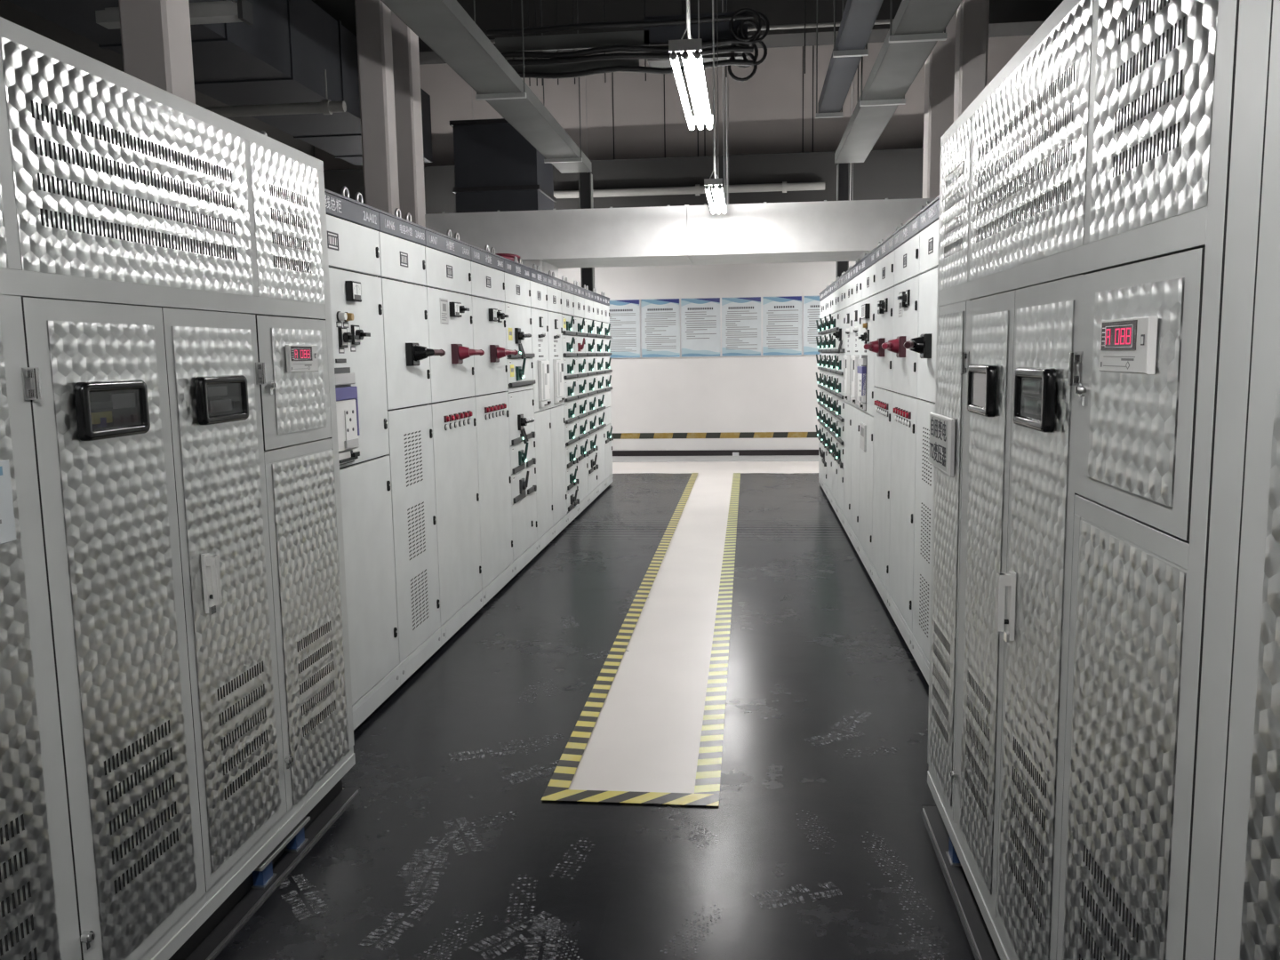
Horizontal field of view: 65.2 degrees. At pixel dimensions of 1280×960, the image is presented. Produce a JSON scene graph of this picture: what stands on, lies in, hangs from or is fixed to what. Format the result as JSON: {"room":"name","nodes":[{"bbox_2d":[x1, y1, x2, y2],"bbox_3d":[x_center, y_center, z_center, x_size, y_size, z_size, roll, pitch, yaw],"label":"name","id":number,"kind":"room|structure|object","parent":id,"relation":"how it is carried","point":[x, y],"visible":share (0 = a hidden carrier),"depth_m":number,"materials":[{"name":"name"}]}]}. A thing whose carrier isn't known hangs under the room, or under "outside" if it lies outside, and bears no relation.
{"room":"electrical room","nodes":[
{"label":"electrical room","id":0,"kind":"room"},
{"bbox_2d":[0,0,315,157],"bbox_3d":[-6.051,-2.102,5.456,0.200,6.100,20.000,0,7,6],"label":"wall","id":1,"kind":"structure","parent":0,"point":[9,11],"depth_m":9.99,"materials":[{"name":"paint"}]},
{"bbox_2d":[312,0,1063,64],"bbox_3d":[0.749,-5.571,11.626,12.000,0.980,0.500,0,7,6],"label":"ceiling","id":2,"kind":"structure","parent":1,"relation":"attached to","point":[1006,18],"depth_m":11.48,"materials":[{"name":"concrete"}]},
{"bbox_2d":[7,0,432,165],"bbox_3d":[-3.617,-3.712,7.521,1.030,0.830,10.000,0,7,6],"label":"air duct","id":3,"kind":"object","parent":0,"point":[284,57],"visible":0.6,"depth_m":8.79,"materials":[{"name":"metal"}]},
{"bbox_2d":[203,69,346,117],"bbox_3d":[-3.382,-3.209,8.371,1.880,0.359,0.118,0,7,6],"label":"pipe","id":4,"kind":"object","parent":3,"relation":"attached to","point":[326,107],"visible":0.68,"depth_m":8.31,"materials":[{"name":"metal"}]},
{"bbox_2d":[342,461,818,793],"bbox_3d":[0.062,0.961,5.187,12.000,0.100,20.000,0,7,6],"label":"floor","id":5,"kind":"structure","parent":0,"point":[645,735],"depth_m":5.10,"materials":[{"name":"paint"}]},
{"bbox_2d":[118,0,195,103],"bbox_3d":[-2.652,-2.165,5.536,0.270,6.100,0.270,0,7,6],"label":"column","id":6,"kind":"structure","parent":5,"relation":"on","point":[156,45],"depth_m":5.39,"materials":[{"name":"paint"}]},
{"bbox_2d":[0,16,359,959],"bbox_3d":[-1.754,0.114,2.594,1.292,2.289,1.975,0,7,6],"label":"enclosure","id":7,"kind":"object","parent":5,"relation":"on","point":[177,726],"visible":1,"depth_m":2.40,"materials":[{"name":"grey metal"}]},
{"bbox_2d":[324,186,400,730],"bbox_3d":[-1.574,-0.079,4.191,0.905,2.265,0.800,0,7,6],"label":"tall cabinet","id":8,"kind":"object","parent":5,"relation":"on","point":[353,239],"visible":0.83,"depth_m":4.22,"materials":[{"name":"white metal"}]},
{"bbox_2d":[336,311,347,321],"bbox_3d":[-1.184,-0.650,3.979,0.030,0.041,0.041,0,7,6],"label":"lamp","id":9,"kind":"object","parent":8,"relation":"on","point":[340,316],"depth_m":3.97,"materials":[{"name":"grey plastic"}]},
{"bbox_2d":[337,327,359,347],"bbox_3d":[-1.167,-0.571,4.011,0.055,0.080,0.073,0,7,6],"label":"switch","id":10,"kind":"object","parent":8,"relation":"attached to","point":[344,338],"depth_m":3.99,"materials":[{"name":"black plastic"}]},
{"bbox_2d":[350,324,370,344],"bbox_3d":[-1.154,-0.601,4.138,0.055,0.080,0.073,0,7,6],"label":"switch","id":11,"kind":"object","parent":8,"relation":"attached to","point":[355,329],"depth_m":4.12,"materials":[{"name":"black plastic"}]},
{"bbox_2d":[354,0,399,215],"bbox_3d":[-2.263,-2.579,8.756,0.240,6.100,0.240,0,7,6],"label":"column","id":12,"kind":"structure","parent":5,"relation":"on","point":[372,17],"depth_m":8.57,"materials":[{"name":"paint"}]},
{"bbox_2d":[391,10,425,227],"bbox_3d":[-2.402,-2.779,10.348,0.300,6.100,0.300,0,7,6],"label":"column","id":13,"kind":"structure","parent":5,"relation":"on","point":[404,41],"depth_m":10.12,"materials":[{"name":"paint"}]},
{"bbox_2d":[376,208,445,691],"bbox_3d":[-1.458,-0.170,4.896,0.984,2.265,0.635,0,7,6],"label":"tall cabinet","id":14,"kind":"object","parent":5,"relation":"on","point":[408,352],"visible":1,"depth_m":4.81,"materials":[{"name":"white metal"}]},
{"bbox_2d":[214,786,633,959],"bbox_3d":[-0.774,1.425,1.202,1.005,0.006,4.844,0,7,6],"label":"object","id":15,"kind":"structure","parent":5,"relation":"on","point":[401,874],"depth_m":2.97,"materials":[{"name":"grey"}]},
{"bbox_2d":[204,789,360,959],"bbox_3d":[-1.165,1.296,2.219,0.024,0.010,2.800,0,7,6],"label":"rail","id":16,"kind":"object","parent":15,"relation":"on","point":[259,903],"depth_m":2.98,"materials":[{"name":"metal"}]},
{"bbox_2d":[281,874,327,919],"bbox_3d":[-0.985,1.209,2.911,0.098,0.001,0.256,-6,9,-34],"label":"print","id":17,"kind":"object","parent":15,"relation":"on","point":[300,886],"depth_m":2.90},
{"bbox_2d":[360,896,434,950],"bbox_3d":[-0.666,1.222,2.768,0.098,0.001,0.256,2,8,20],"label":"print","id":18,"kind":"object","parent":15,"relation":"on","point":[404,923],"depth_m":2.76},
{"bbox_2d":[398,836,452,876],"bbox_3d":[-0.669,1.176,3.131,0.098,0.001,0.256,1,7,12],"label":"print","id":19,"kind":"object","parent":15,"relation":"on","point":[404,868],"depth_m":3.11},
{"bbox_2d":[406,852,447,895],"bbox_3d":[-0.640,1.189,3.028,0.098,0.001,0.256,-1,7,1],"label":"print","id":20,"kind":"object","parent":15,"relation":"on","point":[445,852],"depth_m":3.02},
{"bbox_2d":[424,912,482,959],"bbox_3d":[-0.497,1.230,2.686,0.095,0.001,0.270,2,8,23],"label":"print","id":21,"kind":"object","parent":15,"relation":"on","point":[478,913],"depth_m":2.69},
{"bbox_2d":[443,818,481,855],"bbox_3d":[-0.580,1.158,3.263,0.098,0.001,0.256,-4,8,-22],"label":"print","id":22,"kind":"object","parent":15,"relation":"on","point":[454,831],"depth_m":3.26},
{"bbox_2d":[444,811,514,832],"bbox_3d":[-0.521,1.146,3.353,0.258,0.001,0.080,-5,9,-32],"label":"print","id":23,"kind":"object","parent":15,"relation":"on","point":[510,812],"depth_m":3.35},
{"bbox_2d":[469,911,559,959],"bbox_3d":[-0.333,1.226,2.701,0.256,0.001,0.098,-8,10,-43],"label":"print","id":24,"kind":"object","parent":15,"relation":"on","point":[521,936],"depth_m":2.69},
{"bbox_2d":[505,875,535,922],"bbox_3d":[-0.339,1.202,2.884,0.080,0.001,0.258,-1,7,-2],"label":"print","id":25,"kind":"object","parent":15,"relation":"on","point":[519,878],"depth_m":2.88},
{"bbox_2d":[524,919,561,959],"bbox_3d":[-0.259,1.231,2.647,0.098,0.001,0.256,-1,7,1],"label":"print","id":26,"kind":"object","parent":15,"relation":"on","point":[548,933],"depth_m":2.66},
{"bbox_2d":[540,918,581,959],"bbox_3d":[-0.210,1.230,2.649,0.095,0.001,0.270,-3,8,-17],"label":"print","id":27,"kind":"object","parent":15,"relation":"on","point":[548,918],"depth_m":2.66},
{"bbox_2d":[551,840,593,878],"bbox_3d":[-0.203,1.172,3.109,0.080,0.001,0.258,1,7,15],"label":"print","id":28,"kind":"object","parent":15,"relation":"on","point":[580,840],"depth_m":3.10},
{"bbox_2d":[423,227,484,651],"bbox_3d":[-1.379,-0.263,5.622,0.984,2.265,0.833,0,7,6],"label":"tall cabinet","id":29,"kind":"object","parent":5,"relation":"on","point":[448,274],"visible":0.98,"depth_m":5.52,"materials":[{"name":"white metal"}]},
{"bbox_2d":[458,302,469,317],"bbox_3d":[-0.994,-0.957,5.615,0.055,0.080,0.073,0,7,6],"label":"switch","id":30,"kind":"object","parent":29,"relation":"attached to","point":[462,308],"depth_m":5.60,"materials":[{"name":"black plastic"}]},
{"bbox_2d":[468,244,518,611],"bbox_3d":[-1.291,-0.368,6.440,0.984,2.265,0.822,0,7,6],"label":"tall cabinet","id":31,"kind":"object","parent":5,"relation":"on","point":[489,316],"visible":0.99,"depth_m":6.35,"materials":[{"name":"white metal"}]},
{"bbox_2d":[496,308,504,321],"bbox_3d":[-0.905,-1.062,6.439,0.055,0.080,0.073,0,7,6],"label":"switch","id":32,"kind":"object","parent":31,"relation":"attached to","point":[499,315],"depth_m":6.43,"materials":[{"name":"black plastic"}]},
{"bbox_2d":[497,310,508,322],"bbox_3d":[-0.894,-1.070,6.538,0.055,0.080,0.073,0,7,6],"label":"switch","id":33,"kind":"object","parent":31,"relation":"attached to","point":[500,320],"depth_m":6.52,"materials":[{"name":"black plastic"}]},
{"bbox_2d":[342,528,665,792],"bbox_3d":[-0.460,0.778,6.267,1.019,0.008,5.375,0,7,6],"label":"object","id":34,"kind":"structure","parent":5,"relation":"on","point":[498,707],"depth_m":4.80,"materials":[{"name":"grey"}]},
{"bbox_2d":[448,746,514,761],"bbox_3d":[-0.619,1.074,3.930,0.256,0.001,0.098,-3,7,-15],"label":"print","id":35,"kind":"object","parent":34,"relation":"on","point":[509,747],"depth_m":3.93},
{"bbox_2d":[500,735,557,747],"bbox_3d":[-0.441,1.057,4.049,0.258,0.001,0.080,-4,8,-21],"label":"print","id":36,"kind":"object","parent":34,"relation":"on","point":[546,735],"depth_m":4.05},
{"bbox_2d":[511,760,558,781],"bbox_3d":[-0.389,1.093,3.755,0.256,0.001,0.098,-6,9,-38],"label":"print","id":37,"kind":"object","parent":34,"relation":"on","point":[540,772],"depth_m":3.74},
{"bbox_2d":[502,256,537,580],"bbox_3d":[-1.229,-0.471,7.247,0.934,2.265,0.805,0,7,6],"label":"tall cabinet","id":38,"kind":"object","parent":5,"relation":"on","point":[516,276],"visible":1,"depth_m":7.13,"materials":[{"name":"white metal"}]},
{"bbox_2d":[528,264,553,557],"bbox_3d":[-1.174,-0.562,7.958,0.890,2.265,0.626,0,7,6],"label":"tall cabinet","id":39,"kind":"object","parent":5,"relation":"on","point":[539,280],"visible":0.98,"depth_m":7.88,"materials":[{"name":"white metal"}]},
{"bbox_2d":[545,270,567,542],"bbox_3d":[-1.107,-0.642,8.579,0.890,2.265,0.628,0,7,6],"label":"tall cabinet","id":40,"kind":"object","parent":5,"relation":"on","point":[554,286],"visible":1,"depth_m":8.50,"materials":[{"name":"white metal"}]},
{"bbox_2d":[560,275,579,525],"bbox_3d":[-1.030,-0.721,9.190,0.911,2.265,0.610,0,7,6],"label":"tall cabinet","id":41,"kind":"object","parent":5,"relation":"on","point":[569,354],"visible":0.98,"depth_m":9.08,"materials":[{"name":"white metal"}]},
{"bbox_2d":[424,198,935,278],"bbox_3d":[0.457,-2.049,8.738,4.470,0.567,0.958,0,7,6],"label":"beam","id":42,"kind":"object","parent":41,"relation":"on","point":[552,240],"visible":0.82,"depth_m":8.29,"materials":[{"name":"paint"}]},
{"bbox_2d":[571,280,589,517],"bbox_3d":[-0.965,-0.798,9.793,0.911,2.265,0.610,0,7,6],"label":"tall cabinet","id":43,"kind":"object","parent":5,"relation":"on","point":[582,453],"visible":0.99,"depth_m":9.68,"materials":[{"name":"white metal"}]},
{"bbox_2d":[583,284,598,504],"bbox_3d":[-0.899,-0.875,10.397,0.911,2.265,0.610,0,7,6],"label":"tall cabinet","id":44,"kind":"object","parent":5,"relation":"on","point":[588,295],"visible":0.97,"depth_m":10.28,"materials":[{"name":"white metal"}]},
{"bbox_2d":[592,288,606,499],"bbox_3d":[-0.834,-0.953,11.000,0.911,2.265,0.610,0,7,6],"label":"tall cabinet","id":45,"kind":"object","parent":5,"relation":"on","point":[599,377],"visible":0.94,"depth_m":10.88,"materials":[{"name":"white metal"}]},
{"bbox_2d":[578,172,595,291],"bbox_3d":[-0.581,-2.683,10.959,0.134,1.300,0.140,0,7,6],"label":"column","id":46,"kind":"structure","parent":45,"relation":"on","point":[585,179],"depth_m":10.86,"materials":[{"name":"black metal"}]},
{"bbox_2d":[600,291,613,491],"bbox_3d":[-0.768,-1.030,11.604,0.911,2.265,0.610,0,7,6],"label":"tall cabinet","id":47,"kind":"object","parent":5,"relation":"on","point":[605,301],"visible":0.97,"depth_m":11.49,"materials":[{"name":"white metal"}]},
{"bbox_2d":[546,472,698,789],"bbox_3d":[0.210,0.509,8.266,0.080,0.001,9.500,0,7,6],"label":"tape","id":48,"kind":"object","parent":5,"relation":"on","point":[562,778],"visible":1,"depth_m":4.90,"materials":[{"name":"plastic"}]},
{"bbox_2d":[564,483,687,528],"bbox_3d":[-0.025,0.243,10.438,0.985,0.008,3.080,0,7,6],"label":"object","id":49,"kind":"structure","parent":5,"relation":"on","point":[633,506],"depth_m":10.10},
{"bbox_2d":[541,788,719,806],"bbox_3d":[-0.034,1.113,3.513,0.620,0.001,0.090,0,7,6],"label":"tape","id":50,"kind":"object","parent":5,"relation":"on","point":[551,795],"visible":1,"depth_m":3.51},
{"bbox_2d":[610,472,692,484],"bbox_3d":[-0.188,-0.018,12.534,1.760,0.005,1.085,0,7,6],"label":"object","id":51,"kind":"structure","parent":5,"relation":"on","point":[636,477],"depth_m":12.48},
{"bbox_2d":[694,472,740,794],"bbox_3d":[0.737,0.513,8.169,0.090,0.001,9.540,0,7,6],"label":"tape","id":52,"kind":"object","parent":5,"relation":"on","point":[709,760],"visible":1,"depth_m":4.82,"materials":[{"name":"plastic"}]},
{"bbox_2d":[739,472,819,483],"bbox_3d":[2.157,-0.021,12.269,1.960,0.005,1.065,0,7,6],"label":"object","id":53,"kind":"structure","parent":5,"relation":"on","point":[745,477],"depth_m":12.30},
{"bbox_2d":[593,798,975,959],"bbox_3d":[0.216,1.423,1.094,0.988,0.006,4.844,0,7,6],"label":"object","id":54,"kind":"structure","parent":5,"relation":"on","point":[734,879],"depth_m":2.92,"materials":[{"name":"grey"}]},
{"bbox_2d":[660,904,719,953],"bbox_3d":[0.153,1.217,2.710,0.095,0.001,0.270,3,8,29],"label":"print","id":55,"kind":"object","parent":54,"relation":"on","point":[715,905],"depth_m":2.71},
{"bbox_2d":[672,809,716,846],"bbox_3d":[0.169,1.142,3.300,0.095,0.001,0.270,-4,8,-22],"label":"print","id":56,"kind":"object","parent":54,"relation":"on","point":[673,810],"depth_m":3.28},
{"bbox_2d":[753,881,841,907],"bbox_3d":[0.453,1.191,2.876,0.256,0.001,0.098,-3,7,-15],"label":"print","id":57,"kind":"object","parent":54,"relation":"on","point":[801,897],"depth_m":2.88},
{"bbox_2d":[796,811,835,849],"bbox_3d":[0.570,1.139,3.272,0.095,0.001,0.270,-2,7,-5],"label":"print","id":58,"kind":"object","parent":54,"relation":"on","point":[808,812],"depth_m":3.27},
{"bbox_2d":[862,832,904,874],"bbox_3d":[0.753,1.156,3.112,0.095,0.001,0.270,-2,7,-5],"label":"print","id":59,"kind":"object","parent":54,"relation":"on","point":[868,832],"depth_m":3.11},
{"bbox_2d":[888,869,935,919],"bbox_3d":[0.772,1.186,2.873,0.095,0.001,0.270,-1,7,1],"label":"print","id":60,"kind":"object","parent":54,"relation":"on","point":[895,869],"depth_m":2.88},
{"bbox_2d":[896,919,943,959],"bbox_3d":[0.742,1.220,2.613,0.095,0.001,0.270,-2,7,-8],"label":"print","id":61,"kind":"object","parent":54,"relation":"on","point":[901,919],"depth_m":2.64},
{"bbox_2d":[920,808,984,959],"bbox_3d":[0.809,1.292,2.005,0.024,0.010,2.800,0,7,6],"label":"rail","id":62,"kind":"object","parent":54,"relation":"on","point":[978,955],"depth_m":2.88,"materials":[{"name":"metal"}]},
{"bbox_2d":[736,483,844,529],"bbox_3d":[1.458,0.240,10.277,1.000,0.008,3.080,0,7,6],"label":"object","id":63,"kind":"structure","parent":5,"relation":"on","point":[761,506],"depth_m":9.98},
{"bbox_2d":[815,284,828,488],"bbox_3d":[2.433,-1.032,11.215,0.911,2.265,0.610,0,7,6],"label":"tall cabinet","id":64,"kind":"object","parent":5,"relation":"on","point":[821,294],"visible":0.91,"depth_m":11.25,"materials":[{"name":"white metal"}]},
{"bbox_2d":[818,280,833,495],"bbox_3d":[2.367,-0.954,10.612,0.911,2.265,0.610,0,7,6],"label":"tall cabinet","id":65,"kind":"object","parent":5,"relation":"on","point":[824,455],"visible":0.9,"depth_m":10.66,"materials":[{"name":"white metal"}]},
{"bbox_2d":[835,163,849,278],"bbox_3d":[2.158,-2.688,10.661,0.124,1.300,0.140,0,7,6],"label":"column","id":66,"kind":"structure","parent":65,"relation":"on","point":[843,170],"depth_m":10.55,"materials":[{"name":"black metal"}]},
{"bbox_2d":[719,528,936,806],"bbox_3d":[1.007,0.775,6.107,1.000,0.008,5.375,0,7,6],"label":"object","id":67,"kind":"structure","parent":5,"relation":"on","point":[827,700],"depth_m":4.68,"materials":[{"name":"grey"}]},
{"bbox_2d":[804,728,863,745],"bbox_3d":[0.787,1.038,4.043,0.256,0.001,0.098,-4,8,-26],"label":"print","id":68,"kind":"object","parent":67,"relation":"on","point":[852,729],"depth_m":4.04},
{"bbox_2d":[833,711,871,731],"bbox_3d":[0.894,1.014,4.221,0.098,0.001,0.256,4,9,35],"label":"print","id":69,"kind":"object","parent":67,"relation":"on","point":[854,711],"depth_m":4.21},
{"bbox_2d":[843,746,895,757],"bbox_3d":[0.890,1.056,3.889,0.258,0.001,0.080,-2,7,-9],"label":"print","id":70,"kind":"object","parent":67,"relation":"on","point":[884,747],"depth_m":3.90},
{"bbox_2d":[823,276,839,505],"bbox_3d":[2.302,-0.877,10.008,0.911,2.265,0.610,0,7,6],"label":"tall cabinet","id":71,"kind":"object","parent":5,"relation":"on","point":[828,389],"visible":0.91,"depth_m":10.05,"materials":[{"name":"white metal"}]},
{"bbox_2d":[828,271,845,515],"bbox_3d":[2.236,-0.799,9.405,0.911,2.265,0.610,0,7,6],"label":"tall cabinet","id":72,"kind":"object","parent":5,"relation":"on","point":[835,343],"visible":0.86,"depth_m":9.45,"materials":[{"name":"white metal"}]},
{"bbox_2d":[832,265,851,527],"bbox_3d":[2.160,-0.722,8.803,0.934,2.265,0.610,0,7,6],"label":"tall cabinet","id":73,"kind":"object","parent":5,"relation":"on","point":[840,334],"visible":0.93,"depth_m":8.84,"materials":[{"name":"white metal"}]},
{"bbox_2d":[842,258,859,539],"bbox_3d":[2.116,-0.644,8.195,0.890,2.265,0.610,0,7,6],"label":"tall cabinet","id":74,"kind":"object","parent":5,"relation":"on","point":[849,280],"visible":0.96,"depth_m":8.16,"materials":[{"name":"white metal"}]},
{"bbox_2d":[850,251,869,554],"bbox_3d":[2.050,-0.567,7.592,0.890,2.265,0.608,0,7,6],"label":"tall cabinet","id":75,"kind":"object","parent":5,"relation":"on","point":[857,276],"visible":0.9,"depth_m":7.58,"materials":[{"name":"white metal"}]},
{"bbox_2d":[856,239,883,579],"bbox_3d":[1.968,-0.477,6.898,0.905,2.265,0.798,0,7,6],"label":"tall cabinet","id":76,"kind":"object","parent":5,"relation":"on","point":[866,372],"visible":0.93,"depth_m":6.88,"materials":[{"name":"white metal"}]},
{"bbox_2d":[863,223,903,610],"bbox_3d":[1.842,-0.375,6.102,0.984,2.265,0.820,0,7,6],"label":"tall cabinet","id":77,"kind":"object","parent":5,"relation":"on","point":[884,252],"visible":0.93,"depth_m":6.08,"materials":[{"name":"white metal"}]},
{"bbox_2d":[877,297,887,311],"bbox_3d":[1.433,-1.034,5.921,0.055,0.080,0.073,0,7,6],"label":"switch","id":78,"kind":"object","parent":77,"relation":"attached to","point":[884,304],"depth_m":5.89,"materials":[{"name":"black plastic"}]},
{"bbox_2d":[881,200,929,653],"bbox_3d":[1.753,-0.269,5.281,0.984,2.265,0.842,0,7,6],"label":"tall cabinet","id":79,"kind":"object","parent":5,"relation":"on","point":[907,238],"visible":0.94,"depth_m":5.24,"materials":[{"name":"white metal"}]},
{"bbox_2d":[897,289,910,305],"bbox_3d":[1.345,-0.929,5.111,0.055,0.080,0.073,0,7,6],"label":"switch","id":80,"kind":"object","parent":79,"relation":"attached to","point":[905,297],"depth_m":5.09,"materials":[{"name":"black plastic"}]},
{"bbox_2d":[904,195,939,684],"bbox_3d":[1.673,-0.175,4.547,0.984,2.265,0.640,0,7,6],"label":"tall cabinet","id":81,"kind":"object","parent":5,"relation":"on","point":[924,344],"visible":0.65,"depth_m":4.63,"materials":[{"name":"white metal"}]},
{"bbox_2d":[922,11,956,198],"bbox_3d":[2.906,-2.777,9.672,0.300,6.100,0.300,0,7,6],"label":"column","id":82,"kind":"structure","parent":5,"relation":"on","point":[940,65],"depth_m":9.44,"materials":[{"name":"paint"}]},
{"bbox_2d":[489,19,893,43],"bbox_3d":[0.306,-4.401,9.846,4.900,0.040,0.040,0,7,6],"label":"conduit","id":83,"kind":"object","parent":82,"relation":"attached to","point":[880,21],"visible":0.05,"depth_m":9.69,"materials":[{"name":"metal"}]},
{"bbox_2d":[953,0,989,121],"bbox_3d":[2.698,-2.589,8.218,0.220,6.100,0.220,0,7,6],"label":"column","id":84,"kind":"structure","parent":5,"relation":"on","point":[972,21],"depth_m":8.01,"materials":[{"name":"paint"}]},
{"bbox_2d":[922,0,1239,959],"bbox_3d":[1.455,0.108,2.246,1.292,2.289,1.975,0,7,6],"label":"enclosure","id":85,"kind":"object","parent":5,"relation":"on","point":[1083,215],"visible":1,"depth_m":1.80,"materials":[{"name":"grey metal"}]},
{"bbox_2d":[1184,0,1279,959],"bbox_3d":[1.300,0.353,0.629,1.253,2.213,1.300,0,7,6],"label":"tall cabinet","id":86,"kind":"object","parent":5,"relation":"on","point":[1234,910],"visible":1,"depth_m":1.21,"materials":[{"name":"grey metal"}]},
{"bbox_2d":[314,35,1031,450],"bbox_3d":[1.093,-3.392,14.755,12.000,6.100,0.206,0,7,6],"label":"wall","id":87,"kind":"structure","parent":0,"point":[773,111],"depth_m":14.66,"materials":[{"name":"paint"}]},
{"bbox_2d":[323,148,923,214],"bbox_3d":[1.042,-4.206,14.304,12.000,0.730,0.500,0,7,6],"label":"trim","id":88,"kind":"structure","parent":87,"relation":"attached to","point":[884,173],"depth_m":14.04,"materials":[{"name":"concrete"}]},
{"bbox_2d":[608,298,640,358],"bbox_3d":[-0.288,-2.255,14.943,0.590,0.870,0.018,0,7,6],"label":"notice board","id":89,"kind":"object","parent":87,"relation":"attached to","point":[625,332],"visible":0.68,"depth_m":14.93,"materials":[{"name":"paper"}]},
{"bbox_2d":[640,297,680,358],"bbox_3d":[0.305,-2.256,14.878,0.587,0.870,0.018,0,7,6],"label":"notice board","id":90,"kind":"object","parent":87,"relation":"attached to","point":[660,317],"visible":1,"depth_m":14.88,"materials":[{"name":"paper"}]},
{"bbox_2d":[553,181,824,198],"bbox_3d":[0.608,-4.045,14.007,3.900,0.158,0.239,0,7,6],"label":"pipe","id":91,"kind":"object","parent":87,"relation":"attached to","point":[784,187],"visible":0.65,"depth_m":13.92,"materials":[{"name":"metal"}]},
{"bbox_2d":[680,296,720,357],"bbox_3d":[0.899,-2.257,14.814,0.593,0.870,0.018,0,7,6],"label":"notice board","id":92,"kind":"object","parent":87,"relation":"attached to","point":[700,317],"visible":1,"depth_m":14.81,"materials":[{"name":"paper"}]},
{"bbox_2d":[611,432,817,439],"bbox_3d":[1.224,-0.669,14.990,4.400,0.085,0.004,0,7,6],"label":"trim","id":93,"kind":"structure","parent":87,"relation":"attached to","point":[732,435],"depth_m":14.99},
{"bbox_2d":[612,455,818,462],"bbox_3d":[1.090,-0.313,14.678,12.000,0.012,0.702,0,7,6],"label":"trim","id":94,"kind":"structure","parent":87,"relation":"attached to","point":[765,458],"depth_m":14.61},
{"bbox_2d":[612,449,818,455],"bbox_3d":[1.128,-0.400,15.027,12.000,0.095,0.018,0,7,6],"label":"baseboard","id":95,"kind":"structure","parent":87,"relation":"attached to","point":[704,452],"depth_m":15.02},
{"bbox_2d":[720,296,761,356],"bbox_3d":[1.496,-2.258,14.749,0.592,0.870,0.018,0,7,6],"label":"notice board","id":96,"kind":"object","parent":87,"relation":"attached to","point":[740,316],"visible":1,"depth_m":14.74,"materials":[{"name":"paper"}]},
{"bbox_2d":[762,295,802,356],"bbox_3d":[2.089,-2.259,14.685,0.585,0.870,0.018,0,7,6],"label":"notice board","id":97,"kind":"object","parent":87,"relation":"attached to","point":[782,316],"visible":1,"depth_m":14.68,"materials":[{"name":"paper"}]},
{"bbox_2d":[802,295,821,355],"bbox_3d":[2.680,-2.260,14.620,0.589,0.870,0.018,0,7,6],"label":"notice board","id":98,"kind":"object","parent":87,"relation":"attached to","point":[812,303],"visible":0.44,"depth_m":14.64,"materials":[{"name":"paper"}]},
{"bbox_3d":[-0.035,-5.214,4.405,12.000,0.150,20.000,0,7,6],"label":"ceiling","id":99,"kind":"structure","parent":0,"visible":0},
{"bbox_2d":[95,0,253,29],"bbox_3d":[-2.825,-3.990,5.878,0.930,2.520,0.130,0,7,6],"label":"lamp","id":100,"kind":"object","parent":99,"relation":"hanging from","point":[221,12],"visible":0.68,"depth_m":5.97,"materials":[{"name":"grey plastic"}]},
{"bbox_2d":[380,0,591,173],"bbox_3d":[-1.260,-3.931,5.513,0.380,2.635,10.400,0,7,6],"label":"cable tray","id":101,"kind":"object","parent":99,"relation":"hanging from","point":[444,26],"visible":0.99,"depth_m":7.03,"materials":[{"name":"metal"}]},
{"bbox_2d":[449,118,556,213],"bbox_3d":[-1.636,-2.175,12.573,1.060,4.320,1.060,0,7,6],"label":"air duct","id":102,"kind":"object","parent":99,"relation":"hanging from","point":[496,168],"visible":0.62,"depth_m":11.88,"materials":[{"name":"black metal"}]},
{"bbox_2d":[486,0,806,86],"bbox_3d":[0.258,-4.633,9.165,3.359,2.006,0.396,0,7,6],"label":"pipes","id":103,"kind":"object","parent":99,"relation":"hanging from","point":[734,45],"visible":0.95,"depth_m":9.17,"materials":[{"name":"black metal"}]},
{"bbox_2d":[668,0,712,130],"bbox_3d":[0.211,-3.378,4.178,0.124,3.443,1.256,0,7,6],"label":"pendant lamp","id":104,"kind":"object","parent":99,"relation":"hanging from","point":[686,47],"visible":1,"depth_m":4.09,"materials":[{"name":"white plastic"}]},
{"bbox_2d":[704,0,726,214],"bbox_3d":[0.540,-3.767,7.215,0.124,3.443,1.256,0,7,6],"label":"pendant lamp","id":105,"kind":"object","parent":99,"relation":"hanging from","point":[719,206],"visible":1,"depth_m":6.90,"materials":[{"name":"white metal"}]},
{"bbox_2d":[721,0,726,204],"bbox_3d":[0.846,-4.131,10.046,0.124,3.443,1.256,0,7,6],"label":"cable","id":106,"kind":"object","parent":99,"relation":"hanging from","point":[724,186],"visible":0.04,"depth_m":9.67,"materials":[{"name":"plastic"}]},
{"bbox_2d":[726,77,728,204],"bbox_3d":[1.007,-4.320,11.525,0.124,3.443,1.256,0,7,6],"label":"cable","id":107,"kind":"object","parent":99,"relation":"hanging from","point":[727,166],"visible":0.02,"depth_m":11.14,"materials":[{"name":"metal"}]},
{"bbox_2d":[815,0,883,118],"bbox_3d":[1.419,-4.166,6.562,0.240,2.515,4.300,0,7,6],"label":"cable tray","id":108,"kind":"object","parent":99,"relation":"hanging from","point":[859,18],"visible":1,"depth_m":6.96,"materials":[{"name":"metal"}]},
{"bbox_2d":[834,0,962,163],"bbox_3d":[1.618,-3.937,5.201,0.350,2.635,10.400,0,7,6],"label":"cable tray","id":109,"kind":"object","parent":99,"relation":"hanging from","point":[917,26],"visible":1,"depth_m":7.02,"materials":[{"name":"metal"}]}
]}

